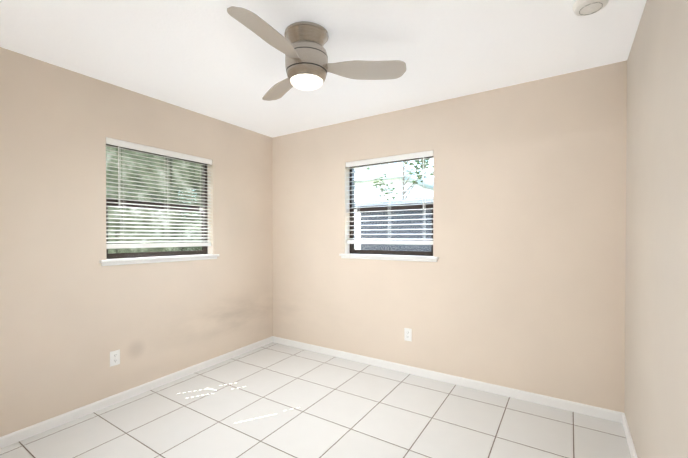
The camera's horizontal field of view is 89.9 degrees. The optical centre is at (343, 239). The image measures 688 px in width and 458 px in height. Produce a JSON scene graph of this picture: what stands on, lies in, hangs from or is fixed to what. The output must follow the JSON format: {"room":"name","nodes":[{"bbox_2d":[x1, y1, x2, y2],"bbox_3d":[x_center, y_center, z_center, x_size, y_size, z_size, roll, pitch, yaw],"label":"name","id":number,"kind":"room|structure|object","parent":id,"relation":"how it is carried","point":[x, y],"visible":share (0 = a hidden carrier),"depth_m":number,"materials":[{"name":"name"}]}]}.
{"room":"empty bedroom","nodes":[
{"label":"empty bedroom","id":0,"kind":"room"},
{"bbox_2d":[0,47,272,436],"bbox_3d":[-1.866,0.125,2.721,0.160,2.660,3.770,0,1,33],"label":"wall","id":1,"kind":"structure","parent":0,"point":[74,313],"depth_m":2.58,"materials":[{"name":"paint"}]},
{"bbox_2d":[110,350,119,366],"bbox_3d":[-1.789,0.925,2.692,0.008,0.115,0.070,0,1,33],"label":"electrical outlet","id":2,"kind":"object","parent":1,"relation":"attached to","point":[114,358],"visible":1,"depth_m":2.69,"materials":[{"name":"white plastic"}]},
{"bbox_2d":[0,336,272,448],"bbox_3d":[-1.797,1.247,2.678,0.013,0.159,3.437,0,1,33],"label":"baseboard","id":3,"kind":"structure","parent":1,"relation":"attached to","point":[31,431],"depth_m":2.69,"materials":[{"name":"white"}]},
{"bbox_2d":[106,144,207,258],"bbox_3d":[-1.655,-0.322,3.094,0.060,0.942,0.946,0,1,33],"label":"window","id":4,"kind":"structure","parent":1,"relation":"in","point":[204,250],"depth_m":3.08,"materials":[{"name":"clear glass"}]},
{"bbox_2d":[106,137,211,248],"bbox_3d":[-1.589,-0.362,3.050,0.062,0.858,0.938,0,1,33],"label":"window blind","id":5,"kind":"object","parent":4,"relation":"attached to","point":[134,146],"visible":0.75,"depth_m":2.97,"materials":[{"name":"white plastic"}]},
{"bbox_2d":[99,254,218,265],"bbox_3d":[-1.584,0.173,3.052,0.124,0.046,1.042,0,1,33],"label":"sill","id":6,"kind":"structure","parent":1,"relation":"attached to","point":[123,261],"depth_m":2.93,"materials":[{"name":"white"}]},
{"bbox_2d":[0,342,630,457],"bbox_3d":[-0.424,1.411,1.788,3.607,0.344,3.770,0,1,33],"label":"floor","id":7,"kind":"structure","parent":0,"point":[350,409],"depth_m":2.39,"materials":[{"name":"tile"}]},
{"bbox_2d":[177,383,299,422],"bbox_3d":[-0.856,1.265,2.712,1.012,0.011,0.440,0,1,33],"label":"sunlight patches","id":8,"kind":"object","parent":7,"relation":"on","point":[233,388],"depth_m":2.81},
{"bbox_2d":[0,0,646,137],"bbox_3d":[-0.424,-1.257,1.764,3.607,0.120,3.770,0,1,33],"label":"ceiling","id":9,"kind":"structure","parent":0,"point":[213,59],"depth_m":2.14,"materials":[{"name":"paint"}]},
{"bbox_2d":[227,6,405,100],"bbox_3d":[-0.298,-1.044,1.944,1.035,0.308,0.969,0,1,33],"label":"ceiling fan","id":10,"kind":"object","parent":9,"relation":"hanging from","point":[300,45],"visible":1,"depth_m":1.94,"materials":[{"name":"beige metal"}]},
{"bbox_2d":[572,0,608,15],"bbox_3d":[1.237,-1.175,1.726,0.154,0.042,0.154,0,1,33],"label":"smoke detector","id":11,"kind":"object","parent":9,"relation":"attached to","point":[584,7],"visible":1,"depth_m":1.72,"materials":[{"name":"white plastic"}]},
{"bbox_2d":[272,60,626,412],"bbox_3d":[0.565,0.120,3.286,3.287,2.660,0.160,0,1,33],"label":"wall","id":12,"kind":"structure","parent":0,"point":[519,284],"depth_m":2.79,"materials":[{"name":"paint"}]},
{"bbox_2d":[339,253,438,261],"bbox_3d":[0.413,0.170,3.322,1.027,0.046,0.124,0,1,33],"label":"sill","id":13,"kind":"structure","parent":12,"relation":"attached to","point":[395,257],"depth_m":3.24,"materials":[{"name":"white paint"}]},
{"bbox_2d":[350,156,432,255],"bbox_3d":[0.459,-0.324,3.387,0.931,0.942,0.060,0,1,33],"label":"window","id":14,"kind":"structure","parent":12,"relation":"in","point":[428,206],"depth_m":3.40,"materials":[{"name":"clear glass"}]},
{"bbox_2d":[346,150,432,244],"bbox_3d":[0.419,-0.375,3.325,0.923,0.837,0.073,0,1,33],"label":"window blind","id":15,"kind":"object","parent":14,"relation":"attached to","point":[424,154],"visible":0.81,"depth_m":3.27,"materials":[{"name":"white plastic"}]},
{"bbox_2d":[404,328,411,341],"bbox_3d":[0.589,0.876,3.177,0.070,0.115,0.008,0,1,33],"label":"electrical outlet","id":16,"kind":"object","parent":12,"relation":"attached to","point":[407,334],"visible":1,"depth_m":3.17,"materials":[{"name":"white plastic"}]},
{"bbox_2d":[273,336,624,422],"bbox_3d":[0.517,1.197,3.224,3.287,0.070,0.013,0,1,33],"label":"baseboard","id":17,"kind":"structure","parent":12,"relation":"attached to","point":[598,412],"depth_m":2.86,"materials":[{"name":"white"}]},
{"bbox_2d":[624,0,687,457],"bbox_3d":[1.018,0.142,0.832,0.160,2.660,3.770,0,1,33],"label":"wall","id":18,"kind":"structure","parent":0,"point":[656,346],"depth_m":1.48,"materials":[{"name":"paint"}]},
{"bbox_2d":[622,413,637,457],"bbox_3d":[0.942,1.263,0.884,0.013,0.159,3.437,0,1,33],"label":"baseboard","id":19,"kind":"structure","parent":18,"relation":"attached to","point":[633,454],"depth_m":2.08,"materials":[{"name":"white"}]},
{"label":"outside","id":20,"kind":"structure","parent":0,"visible":0},
{"bbox_3d":[1.380,1.648,5.719,30.000,0.120,32.000,0,1,33],"label":"ground","id":21,"kind":"structure","parent":20,"visible":0},
{"bbox_2d":[106,146,201,258],"bbox_3d":[-5.152,-2.052,4.016,0.100,7.450,10.050,0,1,33],"label":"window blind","id":22,"kind":"object","parent":21,"relation":"on","point":[157,249],"depth_m":6.37,"materials":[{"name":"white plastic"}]},
{"bbox_2d":[355,164,432,249],"bbox_3d":[-1.799,-1.643,19.636,14.200,6.350,6.850,0,1,33],"label":"house","id":23,"kind":"structure","parent":21,"relation":"on","point":[369,196],"depth_m":14.03,"materials":[{"name":"grey"}]},
{"bbox_2d":[355,197,432,250],"bbox_3d":[2.848,0.367,8.022,4.880,2.540,2.380,0,1,33],"label":"shed","id":24,"kind":"object","parent":21,"relation":"on","point":[396,221],"depth_m":7.86,"materials":[{"name":"white"}]},
{"bbox_2d":[367,159,432,199],"bbox_3d":[1.932,-1.749,11.250,2.570,6.714,2.179,0,1,33],"label":"tree","id":25,"kind":"object","parent":21,"relation":"on","point":[416,167],"depth_m":10.91,"materials":[{"name":"green plant"}]}
]}

